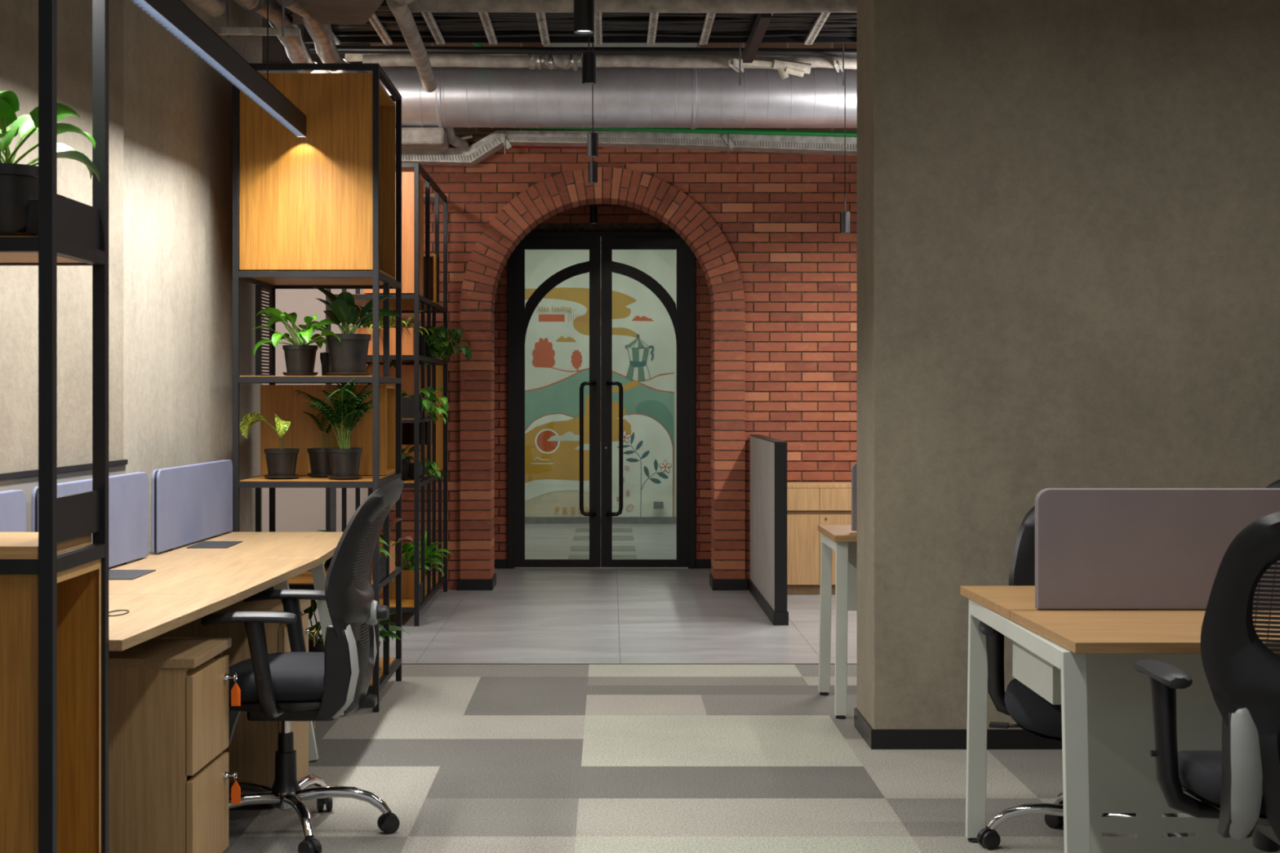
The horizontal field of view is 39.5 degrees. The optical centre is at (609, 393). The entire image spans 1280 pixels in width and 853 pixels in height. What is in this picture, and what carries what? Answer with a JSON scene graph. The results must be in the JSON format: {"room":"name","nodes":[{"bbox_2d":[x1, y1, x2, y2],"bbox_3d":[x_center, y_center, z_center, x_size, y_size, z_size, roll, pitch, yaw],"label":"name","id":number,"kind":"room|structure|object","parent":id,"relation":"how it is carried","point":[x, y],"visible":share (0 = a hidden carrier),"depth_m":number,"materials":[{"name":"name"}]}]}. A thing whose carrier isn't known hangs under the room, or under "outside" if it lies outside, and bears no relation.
{"room":"open-plan office","nodes":[
{"label":"open-plan office","id":0,"kind":"room"},
{"bbox_2d":[0,0,123,473],"bbox_3d":[-1.995,-0.655,3.595,0.350,3.950,5.214,0,0,3],"label":"wall","id":1,"kind":"structure","parent":0,"point":[19,19],"depth_m":5.62,"materials":[{"name":"beige paint"}]},
{"bbox_2d":[0,464,125,532],"bbox_3d":[-1.816,0.783,3.595,0.007,1.074,5.197,0,0,3],"label":"trim","id":2,"kind":"structure","parent":1,"relation":"attached to","point":[27,484],"depth_m":5.32,"materials":[{"name":"grey paint"}]},
{"bbox_2d":[0,459,128,479],"bbox_3d":[-1.812,0.236,3.595,0.013,0.017,5.197,0,0,3],"label":"trim","id":3,"kind":"structure","parent":1,"relation":"attached to","point":[121,462],"depth_m":5.55,"materials":[{"name":"black metal"}]},
{"bbox_2d":[123,0,262,552],"bbox_3d":[-1.836,-0.655,7.276,0.300,3.950,2.186,0,0,3],"label":"wall","id":4,"kind":"structure","parent":0,"point":[178,108],"depth_m":7.05,"materials":[{"name":"beige paint"}]},
{"bbox_2d":[386,0,436,92],"bbox_3d":[-0.899,-1.603,8.250,0.083,0.085,2.103,0,0,-2],"label":"pipe","id":5,"kind":"object","parent":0,"point":[403,15],"visible":0.94,"depth_m":8.02,"materials":[{"name":"metal"}]},
{"bbox_2d":[391,0,416,6],"bbox_3d":[-0.850,-1.617,7.177,0.090,0.104,0.278,0,0,15],"label":"wrap","id":6,"kind":"object","parent":5,"relation":"attached to","point":[398,2],"visible":1,"depth_m":7.18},
{"bbox_2d":[262,42,857,590],"bbox_3d":[0.625,-0.655,12.140,6.750,3.950,0.360,0,0,0],"label":"wall","id":7,"kind":"structure","parent":0,"point":[778,214],"depth_m":12.00,"materials":[{"name":"red brick"}]},
{"bbox_2d":[262,7,369,62],"bbox_3d":[-2.135,-2.015,12.140,1.030,1.230,0.320,0,0,0],"label":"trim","id":8,"kind":"structure","parent":7,"relation":"attached to","point":[277,51],"depth_m":11.98,"materials":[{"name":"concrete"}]},
{"bbox_2d":[457,573,496,590],"bbox_3d":[-0.904,1.282,12.152,0.232,0.075,0.387,0,0,0],"label":"baseboard","id":9,"kind":"structure","parent":7,"relation":"attached to","point":[463,584],"depth_m":11.96,"materials":[{"name":"black"}]},
{"bbox_2d":[467,142,603,148],"bbox_3d":[-0.525,-1.672,11.980,0.960,0.045,0.036,0,0,0],"label":"pipe","id":10,"kind":"object","parent":7,"relation":"attached to","point":[469,143],"visible":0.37,"depth_m":11.97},
{"bbox_2d":[459,167,745,578],"bbox_3d":[-0.050,-0.102,12.150,1.916,2.844,0.360,0,0,0],"label":"brick arch","id":11,"kind":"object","parent":7,"relation":"attached to","point":[655,197],"depth_m":11.97,"materials":[{"name":"red brick"}]},
{"bbox_2d":[395,130,857,166],"bbox_3d":[0.066,-1.633,11.874,3.257,0.211,0.244,0,0,0],"label":"pipe","id":12,"kind":"object","parent":7,"relation":"attached to","point":[486,147],"visible":0.88,"depth_m":11.76,"materials":[{"name":"metal"}]},
{"bbox_2d":[709,573,746,590],"bbox_3d":[0.804,1.282,12.152,0.232,0.075,0.387,0,0,0],"label":"baseboard","id":13,"kind":"structure","parent":7,"relation":"attached to","point":[715,584],"depth_m":11.96,"materials":[{"name":"black"}]},
{"bbox_2d":[262,66,857,128],"bbox_3d":[0.800,-1.890,11.300,6.201,0.418,0.418,0,0,0],"label":"spiral duct","id":14,"kind":"object","parent":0,"point":[468,97],"visible":0.34,"depth_m":11.12,"materials":[{"name":"metal"}]},
{"bbox_2d":[395,127,448,151],"bbox_3d":[-1.268,-1.632,11.425,0.440,0.110,0.350,0,0,0],"label":"duct","id":15,"kind":"object","parent":14,"relation":"attached to","point":[413,139],"visible":0.51,"depth_m":11.25,"materials":[{"name":"metal"}]},
{"bbox_2d":[460,134,472,139],"bbox_3d":[-1.143,-1.648,11.633,0.492,0.084,0.074,0,0,9],"label":"flexible hose","id":16,"kind":"object","parent":15,"relation":"attached to","point":[467,136],"visible":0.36,"depth_m":11.61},
{"bbox_2d":[444,127,468,151],"bbox_3d":[-1.013,-1.690,11.540,0.074,0.189,0.344,0,0,18],"label":"branch","id":17,"kind":"object","parent":14,"relation":"attached to","point":[455,140],"visible":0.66,"depth_m":11.51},
{"bbox_2d":[471,42,483,46],"bbox_3d":[-0.808,-2.113,10.700,0.040,0.172,1.803,0,0,1],"label":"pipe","id":18,"kind":"object","parent":14,"relation":"on","point":[475,44],"visible":0.16,"depth_m":10.72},
{"bbox_2d":[499,127,857,137],"bbox_3d":[1.266,-1.700,11.620,5.268,0.173,0.034,0,0,0],"label":"pipe","id":19,"kind":"object","parent":14,"relation":"attached to","point":[686,130],"visible":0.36,"depth_m":11.60,"materials":[{"name":"metal"}]},
{"bbox_2d":[275,0,857,44],"bbox_3d":[1.175,-1.808,8.606,5.450,0.085,0.852,0,0,0],"label":"cable tray","id":20,"kind":"object","parent":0,"point":[383,37],"visible":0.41,"depth_m":9.01,"materials":[{"name":"black metal"}]},
{"bbox_2d":[276,0,367,72],"bbox_3d":[-1.355,-1.679,8.550,0.176,0.124,2.113,0,0,0],"label":"pipe","id":21,"kind":"object","parent":20,"relation":"hanging from","point":[321,34],"visible":0.62,"depth_m":8.14,"materials":[{"name":"metal"}]},
{"bbox_2d":[292,0,383,23],"bbox_3d":[-1.119,-1.680,7.429,0.392,0.060,1.136,0,0,-11],"label":"duct","id":22,"kind":"object","parent":21,"relation":"attached to","point":[325,11],"visible":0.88,"depth_m":7.68,"materials":[{"name":"metal"}]},
{"bbox_2d":[248,0,330,72],"bbox_3d":[-1.496,-1.659,8.550,0.176,0.124,2.113,0,0,0],"label":"pipe","id":23,"kind":"object","parent":22,"relation":"attached to","point":[296,51],"visible":0.59,"depth_m":8.03,"materials":[{"name":"metal"}]},
{"bbox_2d":[287,6,857,37],"bbox_3d":[1.110,-1.807,8.585,5.230,0.062,0.809,0,0,0],"label":"frame","id":24,"kind":"object","parent":20,"relation":"on","point":[451,24],"visible":0.23,"depth_m":8.69,"materials":[{"name":"metal"}]},
{"bbox_2d":[742,13,771,62],"bbox_3d":[0.706,-1.728,8.600,0.048,0.055,1.100,0,0,0],"label":"crossbar","id":25,"kind":"object","parent":20,"relation":"attached to","point":[761,24],"visible":0.86,"depth_m":8.51,"materials":[{"name":"black metal"}]},
{"bbox_2d":[407,0,857,13],"bbox_3d":[1.494,-1.753,8.000,4.814,0.091,0.090,0,0,0],"label":"ceiling","id":26,"kind":"structure","parent":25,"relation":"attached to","point":[418,6],"depth_m":7.97,"materials":[{"name":"concrete"}]},
{"bbox_2d":[302,568,857,663],"bbox_3d":[0.000,1.340,11.101,8.000,0.040,4.798,0,0,0],"label":"floor","id":27,"kind":"structure","parent":0,"point":[530,615],"depth_m":10.32,"materials":[{"name":"tile"}]},
{"bbox_2d":[325,162,447,626],"bbox_3d":[-1.349,0.004,11.000,0.528,2.632,1.786,0,0,0],"label":"shelving unit","id":28,"kind":"object","parent":27,"relation":"on","point":[420,270],"visible":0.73,"depth_m":10.53,"materials":[{"name":"black metal"}]},
{"bbox_2d":[341,302,428,354],"bbox_3d":[-1.301,-0.378,10.278,0.457,0.310,0.465,0,0,-21],"label":"planter box","id":29,"kind":"object","parent":28,"relation":"on","point":[407,334],"visible":0.54,"depth_m":10.20,"materials":[{"name":"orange wood"}]},
{"bbox_2d":[394,444,420,479],"bbox_3d":[-1.221,0.400,10.445,0.234,0.210,0.200,0,0,0],"label":"potted plant","id":30,"kind":"object","parent":28,"relation":"on","point":[406,460],"visible":0.38,"depth_m":10.41,"materials":[{"name":"green plant"}]},
{"bbox_2d":[366,324,471,372],"bbox_3d":[-1.140,-0.287,11.077,0.718,0.327,0.685,0,0,33],"label":"potted plant","id":31,"kind":"object","parent":28,"relation":"on","point":[454,334],"visible":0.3,"depth_m":10.92,"materials":[{"name":"plant"}]},
{"bbox_2d":[389,530,452,599],"bbox_3d":[-1.202,1.028,10.700,0.555,0.366,0.513,0,0,-29],"label":"planter box","id":32,"kind":"object","parent":28,"relation":"on","point":[407,569],"visible":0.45,"depth_m":10.61,"materials":[{"name":"brown wood"}]},
{"bbox_2d":[395,386,448,424],"bbox_3d":[-1.174,0.065,10.339,0.474,0.227,0.308,0,0,0],"label":"potted plant","id":33,"kind":"object","parent":28,"relation":"on","point":[407,403],"visible":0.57,"depth_m":10.29,"materials":[{"name":"plant"}]},
{"bbox_2d":[408,461,444,479],"bbox_3d":[-1.106,0.456,10.582,0.227,0.125,0.269,0,0,0],"label":"potted plant","id":34,"kind":"object","parent":28,"relation":"on","point":[432,471],"visible":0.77,"depth_m":10.49,"materials":[{"name":"plant"}]},
{"bbox_2d":[419,326,448,357],"bbox_3d":[-1.198,-0.306,10.719,0.366,0.197,0.458,0,0,-25],"label":"plant","id":35,"kind":"object","parent":28,"relation":"on","point":[437,347],"visible":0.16,"depth_m":10.65,"materials":[{"name":"plant"}]},
{"bbox_2d":[401,663,857,664],"bbox_3d":[0.000,1.329,8.696,8.000,0.022,0.012,0,0,0],"label":"trim","id":36,"kind":"structure","parent":27,"relation":"on","point":[402,664],"depth_m":8.69,"materials":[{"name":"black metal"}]},
{"bbox_2d":[748,434,788,625],"bbox_3d":[0.975,0.797,11.065,0.086,1.046,1.830,0,0,0],"label":"partition panel","id":37,"kind":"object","parent":27,"relation":"on","point":[768,455],"depth_m":10.58,"materials":[{"name":"paint"}]},
{"bbox_2d":[786,482,851,595],"bbox_3d":[2.145,0.957,11.823,2.110,0.727,0.294,0,0,0],"label":"base cabinet","id":38,"kind":"object","parent":27,"relation":"on","point":[810,505],"visible":0.12,"depth_m":11.68,"materials":[{"name":"brown wood"}]},
{"bbox_2d":[506,524,688,568],"bbox_3d":[0.000,1.335,15.830,6.400,0.030,4.740,0,0,0],"label":"floor","id":39,"kind":"structure","parent":0,"point":[542,541],"depth_m":15.83,"materials":[{"name":"tile"}]},
{"bbox_2d":[568,528,636,559],"bbox_3d":[-0.060,1.320,15.780,0.550,0.004,3.360,0,0,0],"label":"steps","id":40,"kind":"structure","parent":39,"relation":"on","point":[577,530],"depth_m":15.30,"materials":[{"name":"grey"}]},
{"bbox_2d":[493,203,711,568],"bbox_3d":[-0.050,-0.280,13.560,2.000,3.200,0.200,0,0,0],"label":"wall","id":41,"kind":"structure","parent":0,"point":[611,217],"depth_m":13.46,"materials":[{"name":"red brick"}]},
{"bbox_2d":[493,559,506,568],"bbox_3d":[-0.913,1.285,13.454,0.274,0.070,0.012,0,0,0],"label":"baseboard","id":42,"kind":"structure","parent":41,"relation":"attached to","point":[499,563],"depth_m":13.45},
{"bbox_2d":[514,235,600,567],"bbox_3d":[-0.397,0.059,13.437,0.653,2.506,0.146,0,0,0],"label":"door","id":43,"kind":"structure","parent":41,"relation":"in","point":[522,313],"depth_m":13.46,"materials":[{"name":"black metal"}]},
{"bbox_2d":[507,231,695,568],"bbox_3d":[-0.066,0.047,13.488,1.416,2.547,0.105,0,0,0],"label":"door frame","id":44,"kind":"structure","parent":41,"relation":"attached to","point":[691,257],"depth_m":13.44,"materials":[{"name":"metal"}]},
{"bbox_2d":[600,235,688,567],"bbox_3d":[0.262,0.059,13.437,0.662,2.506,0.146,0,0,0],"label":"door","id":45,"kind":"structure","parent":41,"relation":"in","point":[678,315],"depth_m":13.46,"materials":[{"name":"black metal"}]},
{"bbox_2d":[695,559,711,568],"bbox_3d":[0.797,1.285,13.454,0.305,0.070,0.012,0,0,0],"label":"baseboard","id":46,"kind":"structure","parent":41,"relation":"attached to","point":[700,563],"depth_m":13.45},
{"bbox_2d":[542,42,697,47],"bbox_3d":[0.066,-2.314,11.800,1.016,0.044,0.100,0,0,0],"label":"beam","id":47,"kind":"structure","parent":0,"point":[552,44],"depth_m":11.75,"materials":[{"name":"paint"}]},
{"bbox_2d":[674,249,676,516],"bbox_3d":[0.000,-0.305,18.150,6.400,3.250,0.100,0,0,0],"label":"wall","id":48,"kind":"structure","parent":0,"point":[675,251],"depth_m":18.10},
{"bbox_2d":[524,249,674,516],"bbox_3d":[-0.165,-0.193,18.084,1.635,2.947,0.031,0,0,0],"label":"mural","id":49,"kind":"object","parent":48,"relation":"attached to","point":[557,341],"depth_m":18.10,"materials":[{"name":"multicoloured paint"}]},
{"bbox_2d":[524,516,676,524],"bbox_3d":[0.000,1.285,18.090,6.200,0.070,0.020,0,0,0],"label":"baseboard","id":50,"kind":"structure","parent":48,"relation":"attached to","point":[528,520],"depth_m":18.08,"materials":[{"name":"metal"}]},
{"bbox_2d":[653,501,663,509],"bbox_3d":[0.491,1.125,18.020,0.102,0.081,0.040,0,0,0],"label":"box","id":51,"kind":"object","parent":48,"relation":"attached to","point":[657,504],"visible":1,"depth_m":18.00,"materials":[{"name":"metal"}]},
{"bbox_2d":[222,664,1253,852],"bbox_3d":[0.398,1.335,4.750,7.000,0.030,7.880,0,0,0],"label":"floor","id":52,"kind":"structure","parent":0,"point":[467,758],"depth_m":6.20,"materials":[{"name":"carpet"}]},
{"bbox_2d":[0,0,108,852],"bbox_3d":[-1.464,0.010,3.893,0.622,2.620,0.415,0,0,0],"label":"shelving unit","id":53,"kind":"object","parent":52,"relation":"on","point":[54,581],"visible":1,"depth_m":3.80,"materials":[{"name":"black metal"}]},
{"bbox_2d":[26,199,38,235],"bbox_3d":[-1.260,-0.373,3.930,0.120,0.090,0.200,0,0,0],"label":"trough","id":54,"kind":"object","parent":53,"relation":"on","point":[33,216],"visible":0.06,"depth_m":3.83,"materials":[{"name":"black plastic"}]},
{"bbox_2d":[0,90,99,235],"bbox_3d":[-1.299,-0.489,3.857,0.377,0.321,0.334,0,0,0],"label":"potted plant","id":55,"kind":"object","parent":53,"relation":"on","point":[19,183],"visible":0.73,"depth_m":3.81,"materials":[{"name":"green plant"}]},
{"bbox_2d":[108,594,235,651],"bbox_3d":[-1.414,0.943,4.598,0.698,0.755,0.945,0,0,0],"label":"desk","id":56,"kind":"object","parent":52,"relation":"on","point":[134,620],"visible":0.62,"depth_m":4.67,"materials":[{"name":"brown wood"}]},
{"bbox_2d":[0,489,26,532],"bbox_3d":[-1.689,0.425,4.595,0.029,0.310,0.911,0,0,3],"label":"screen","id":57,"kind":"object","parent":56,"relation":"on","point":[12,502],"visible":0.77,"depth_m":4.95,"materials":[{"name":"fabric"}]},
{"bbox_2d":[108,637,240,852],"bbox_3d":[-1.297,1.007,4.871,0.510,0.626,0.402,0,0,2],"label":"drawer unit","id":58,"kind":"object","parent":52,"relation":"on","point":[169,775],"visible":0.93,"depth_m":4.68,"materials":[{"name":"brown wood"}]},
{"bbox_2d":[108,558,319,602],"bbox_3d":[-1.365,0.613,5.629,0.711,0.094,1.106,0,0,0],"label":"desk","id":59,"kind":"object","parent":52,"relation":"on","point":[245,578],"visible":0.67,"depth_m":5.60,"materials":[{"name":"brown wood"}]},
{"bbox_2d":[31,471,148,568],"bbox_3d":[-1.640,0.425,5.675,0.029,0.310,1.031,0,0,3],"label":"screen","id":60,"kind":"object","parent":59,"relation":"attached to","point":[128,493],"visible":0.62,"depth_m":5.91,"materials":[{"name":"fabric"}]},
{"bbox_2d":[155,599,315,808],"bbox_3d":[-1.240,1.007,5.837,0.497,0.626,0.402,0,0,2],"label":"drawer unit","id":61,"kind":"object","parent":52,"relation":"on","point":[252,748],"visible":0.36,"depth_m":5.64,"materials":[{"name":"brown wood"}]},
{"bbox_2d":[142,532,344,761],"bbox_3d":[-1.340,0.943,6.771,0.661,0.755,1.167,0,0,0],"label":"desk","id":62,"kind":"object","parent":52,"relation":"on","point":[321,545],"visible":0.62,"depth_m":6.69,"materials":[{"name":"brown wood"}]},
{"bbox_2d":[151,459,232,552],"bbox_3d":[-1.589,0.425,6.820,0.029,0.310,1.021,0,0,3],"label":"screen","id":63,"kind":"object","parent":62,"relation":"on","point":[190,504],"visible":0.98,"depth_m":6.71,"materials":[{"name":"fabric"}]},
{"bbox_2d":[200,478,404,852],"bbox_3d":[-0.940,0.786,5.333,0.645,1.067,0.651,0,0,0],"label":"office chair","id":64,"kind":"object","parent":52,"relation":"on","point":[298,685],"visible":0.86,"depth_m":5.16,"materials":[{"name":"fabric"}]},
{"bbox_2d":[232,62,401,712],"bbox_3d":[-1.263,-0.025,7.790,0.610,2.690,0.821,0,0,0],"label":"shelving unit","id":65,"kind":"object","parent":52,"relation":"on","point":[317,209],"visible":0.64,"depth_m":7.40,"materials":[{"name":"wood"}]},
{"bbox_2d":[239,412,298,479],"bbox_3d":[-1.418,0.220,7.562,0.179,0.281,0.283,0,0,-45],"label":"potted plant","id":66,"kind":"object","parent":65,"relation":"on","point":[281,462],"visible":1,"depth_m":7.51,"materials":[{"name":"green plant"}]},
{"bbox_2d":[251,307,342,375],"bbox_3d":[-1.319,-0.219,7.555,0.364,0.287,0.429,0,0,-42],"label":"potted plant","id":67,"kind":"object","parent":65,"relation":"on","point":[300,359],"visible":0.99,"depth_m":7.51,"materials":[{"name":"green plant"}]},
{"bbox_2d":[302,410,341,477],"bbox_3d":[-1.210,0.189,7.737,0.233,0.342,0.269,0,0,-33],"label":"potted palm","id":68,"kind":"object","parent":65,"relation":"on","point":[319,460],"visible":0.57,"depth_m":7.67,"materials":[{"name":"plastic"}]},
{"bbox_2d":[306,448,331,474],"bbox_3d":[-1.238,0.292,7.720,0.147,0.112,0.147,0,0,0],"label":"pot","id":69,"kind":"object","parent":68,"relation":"on","point":[319,460],"depth_m":7.66,"materials":[{"name":"plastic"}]},
{"bbox_2d":[320,351,330,375],"bbox_3d":[-1.244,-0.131,7.800,0.052,0.110,0.051,0,0,0],"label":"plant pot","id":70,"kind":"object","parent":65,"relation":"on","point":[324,356],"visible":0.7,"depth_m":7.78,"materials":[{"name":"plastic"}]},
{"bbox_2d":[293,378,381,479],"bbox_3d":[-1.120,0.148,7.522,0.348,0.425,0.402,0,0,-42],"label":"potted palm","id":71,"kind":"object","parent":65,"relation":"on","point":[344,460],"visible":0.95,"depth_m":7.47,"materials":[{"name":"plant"}]},
{"bbox_2d":[327,447,362,475],"bbox_3d":[-1.119,0.288,7.520,0.149,0.120,0.149,0,0,0],"label":"pot","id":72,"kind":"object","parent":71,"relation":"on","point":[344,461],"depth_m":7.47,"materials":[{"name":"plastic"}]},
{"bbox_2d":[303,600,387,652],"bbox_3d":[-1.213,1.024,7.560,0.558,0.375,0.592,0,0,0],"label":"potted plant","id":73,"kind":"object","parent":65,"relation":"on","point":[319,645],"visible":0.27,"depth_m":7.53,"materials":[{"name":"green plant"}]},
{"bbox_2d":[319,529,392,564],"bbox_3d":[-1.114,0.677,7.617,0.313,0.223,0.352,0,0,-31],"label":"potted plant","id":74,"kind":"object","parent":65,"relation":"on","point":[381,549],"visible":0.04,"depth_m":7.61,"materials":[{"name":"green plant"}]},
{"bbox_2d":[312,286,401,375],"bbox_3d":[-1.089,-0.267,7.600,0.342,0.382,0.354,0,0,-30],"label":"potted plant","id":75,"kind":"object","parent":65,"relation":"on","point":[348,357],"visible":0.98,"depth_m":7.50,"materials":[{"name":"green plant"}]},
{"bbox_2d":[320,613,408,670],"bbox_3d":[-1.071,1.084,7.771,0.385,0.255,0.422,0,0,0],"label":"potted plant","id":76,"kind":"object","parent":65,"relation":"on","point":[392,628],"visible":0.14,"depth_m":7.70,"materials":[{"name":"green plant"}]},
{"bbox_2d":[371,518,413,574],"bbox_3d":[-1.005,0.663,7.864,0.206,0.251,0.241,0,0,-28],"label":"planter box","id":77,"kind":"object","parent":65,"relation":"on","point":[392,544],"visible":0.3,"depth_m":7.84,"materials":[{"name":"brown wood"}]},
{"bbox_2d":[817,524,857,719],"bbox_3d":[1.602,0.945,7.502,1.396,0.750,0.664,0,0,0],"label":"desk","id":78,"kind":"object","parent":52,"relation":"on","point":[841,539],"visible":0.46,"depth_m":7.45,"materials":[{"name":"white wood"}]},
{"bbox_2d":[851,462,857,531],"bbox_3d":[1.597,0.429,7.320,1.207,0.299,0.028,0,0,0],"label":"screen","id":79,"kind":"object","parent":78,"relation":"on","point":[854,469],"visible":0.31,"depth_m":7.31,"materials":[{"name":"grey fabric"}]},
{"bbox_2d":[977,506,1188,849],"bbox_3d":[1.399,0.810,5.131,0.654,1.019,0.686,0,0,20],"label":"office chair","id":80,"kind":"object","parent":52,"relation":"on","point":[1031,712],"visible":0.27,"depth_m":5.16,"materials":[{"name":"black plastic"}]},
{"bbox_2d":[960,586,1279,852],"bbox_3d":[1.745,0.945,4.678,1.410,0.750,1.224,0,0,0],"label":"desk","id":81,"kind":"object","parent":52,"relation":"on","point":[1082,661],"visible":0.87,"depth_m":4.70,"materials":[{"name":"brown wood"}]},
{"bbox_2d":[1035,488,1279,610],"bbox_3d":[1.712,0.416,4.700,1.176,0.333,0.030,0,0,0],"label":"screen","id":82,"kind":"object","parent":81,"relation":"on","point":[1114,548],"visible":0.94,"depth_m":4.68,"materials":[{"name":"grey fabric"}]},
{"bbox_2d":[1133,511,1279,852],"bbox_3d":[1.472,0.767,3.845,0.669,1.105,0.669,0,0,22],"label":"office chair","id":83,"kind":"object","parent":52,"relation":"on","point":[1237,785],"visible":1,"depth_m":3.64,"materials":[{"name":"black plastic"}]},
{"bbox_2d":[1266,479,1279,488],"bbox_3d":[2.253,0.786,5.316,0.659,1.067,0.674,0,0,0],"label":"office chair","id":84,"kind":"object","parent":52,"relation":"on","point":[1276,484],"visible":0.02,"depth_m":5.59,"materials":[{"name":"black plastic"}]},
{"bbox_2d":[857,0,1279,729],"bbox_3d":[2.490,-0.655,6.845,3.021,3.950,0.450,0,0,0],"label":"wall column","id":85,"kind":"structure","parent":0,"point":[1068,211],"depth_m":6.62,"materials":[{"name":"paint"}]},
{"bbox_2d":[853,707,1062,749],"bbox_3d":[2.485,1.284,6.840,3.031,0.073,0.460,0,0,0],"label":"baseboard","id":86,"kind":"structure","parent":85,"relation":"attached to","point":[874,739],"depth_m":6.61,"materials":[{"name":"black"}]},
{"bbox_3d":[0.000,-2.680,6.300,8.000,0.100,14.600,0,0,0],"label":"ceiling","id":87,"kind":"structure","parent":0,"visible":0},
{"bbox_2d":[130,0,306,137],"bbox_3d":[-1.270,-1.839,5.530,0.039,1.562,3.620,0,0,0],"label":"lamp","id":88,"kind":"object","parent":87,"relation":"hanging from","point":[175,17],"visible":1,"depth_m":5.80,"materials":[{"name":"metal"}]},
{"bbox_2d":[217,0,300,36],"bbox_3d":[-1.416,-2.012,7.230,0.349,1.137,0.117,0,0,-28],"label":"support","id":89,"kind":"object","parent":87,"relation":"hanging from","point":[222,30],"visible":1,"depth_m":7.22,"materials":[{"name":"metal"}]},
{"bbox_2d":[191,0,225,17],"bbox_3d":[-1.585,-1.550,6.275,0.084,0.092,1.753,0,0,0],"label":"pipe","id":90,"kind":"object","parent":89,"relation":"on","point":[215,8],"visible":1,"depth_m":7.01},
{"bbox_2d":[234,0,258,9],"bbox_3d":[-1.450,-1.580,6.275,0.084,0.092,1.753,0,0,0],"label":"pipe","id":91,"kind":"object","parent":89,"relation":"on","point":[246,4],"visible":1,"depth_m":7.07,"materials":[{"name":"metal"}]},
{"bbox_2d":[497,42,511,153],"bbox_3d":[-0.692,-2.103,11.731,0.089,1.045,0.030,0,0,0],"label":"hanger","id":92,"kind":"object","parent":87,"relation":"hanging from","point":[502,136],"visible":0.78,"depth_m":11.73,"materials":[{"name":"metal"}]},
{"bbox_2d":[573,0,594,34],"bbox_3d":[-0.096,-1.975,6.550,0.076,1.290,0.076,0,0,0],"label":"pendant lamp","id":93,"kind":"object","parent":87,"relation":"hanging from","point":[584,10],"visible":1,"depth_m":6.52,"materials":[{"name":"black"}]},
{"bbox_2d":[582,34,595,84],"bbox_3d":[-0.089,-1.970,7.580,0.060,1.300,0.060,0,0,0],"label":"pendant lamp","id":94,"kind":"object","parent":87,"relation":"hanging from","point":[588,59],"visible":1,"depth_m":7.55,"materials":[{"name":"black"}]},
{"bbox_2d":[586,42,598,157],"bbox_3d":[-0.097,-1.975,9.980,0.061,1.290,0.061,0,0,0],"label":"pendant lamp","id":95,"kind":"object","parent":87,"relation":"hanging from","point":[592,137],"visible":0.98,"depth_m":9.96,"materials":[{"name":"black"}]},
{"bbox_2d":[588,157,597,182],"bbox_3d":[-0.107,-1.972,11.170,0.058,1.295,0.058,0,0,0],"label":"pendant lamp","id":96,"kind":"object","parent":87,"relation":"hanging from","point":[593,166],"visible":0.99,"depth_m":11.15,"materials":[{"name":"black"}]},
{"bbox_2d":[590,204,597,223],"bbox_3d":[-0.118,-1.925,12.850,0.055,1.390,0.055,0,0,0],"label":"pendant lamp","id":97,"kind":"object","parent":87,"relation":"hanging from","point":[593,208],"visible":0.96,"depth_m":12.83,"materials":[{"name":"black"}]},
{"bbox_2d":[721,42,734,153],"bbox_3d":[0.779,-2.103,11.731,0.089,1.045,0.030,0,0,0],"label":"hanger","id":98,"kind":"object","parent":87,"relation":"hanging from","point":[725,136],"visible":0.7,"depth_m":11.73,"materials":[{"name":"metal"}]},
{"bbox_2d":[728,42,743,85],"bbox_3d":[0.736,-2.124,10.274,0.051,0.713,0.565,0,0,9],"label":"hanger","id":99,"kind":"object","parent":87,"relation":"hanging from","point":[737,66],"visible":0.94,"depth_m":10.20,"materials":[{"name":"metal"}]},
{"bbox_2d":[309,45,857,56],"bbox_3d":[1.083,-1.979,10.300,5.635,0.070,0.048,0,0,0],"label":"pipe","id":100,"kind":"object","parent":99,"relation":"on","point":[341,49],"visible":0.44,"depth_m":10.28,"materials":[{"name":"metal"}]},
{"bbox_2d":[733,57,811,79],"bbox_3d":[0.941,-1.885,10.329,0.451,0.126,0.059,0,0,-2],"label":"pipe elbow","id":101,"kind":"object","parent":99,"relation":"on","point":[784,67],"visible":0.96,"depth_m":10.32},
{"bbox_2d":[834,42,844,85],"bbox_3d":[1.327,-2.124,10.274,0.051,0.713,0.565,0,0,9],"label":"hanger","id":102,"kind":"object","parent":87,"relation":"hanging from","point":[840,65],"visible":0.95,"depth_m":10.20,"materials":[{"name":"metal"}]},
{"bbox_2d":[345,53,857,61],"bbox_3d":[1.166,-1.996,10.560,5.468,0.077,0.070,0,0,0],"label":"pipe","id":103,"kind":"object","parent":102,"relation":"on","point":[348,57],"visible":0.06,"depth_m":10.53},
{"bbox_2d":[362,53,857,69],"bbox_3d":[1.226,-1.949,10.450,5.349,0.092,0.083,0,0,0],"label":"pipe","id":104,"kind":"object","parent":102,"relation":"attached to","point":[384,60],"visible":0.43,"depth_m":10.42,"materials":[{"name":"metal"}]},
{"bbox_2d":[524,54,582,71],"bbox_3d":[-0.328,-1.940,10.382,0.330,0.114,0.111,0,0,0],"label":"wrap","id":105,"kind":"object","parent":104,"relation":"attached to","point":[532,61],"visible":0.97,"depth_m":10.34,"materials":[{"name":"metal"}]},
{"bbox_2d":[840,42,849,233],"bbox_3d":[1.412,-1.794,10.700,0.060,1.653,0.060,0,0,0],"label":"pendant lamp","id":106,"kind":"object","parent":87,"relation":"hanging from","point":[844,215],"visible":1,"depth_m":10.68,"materials":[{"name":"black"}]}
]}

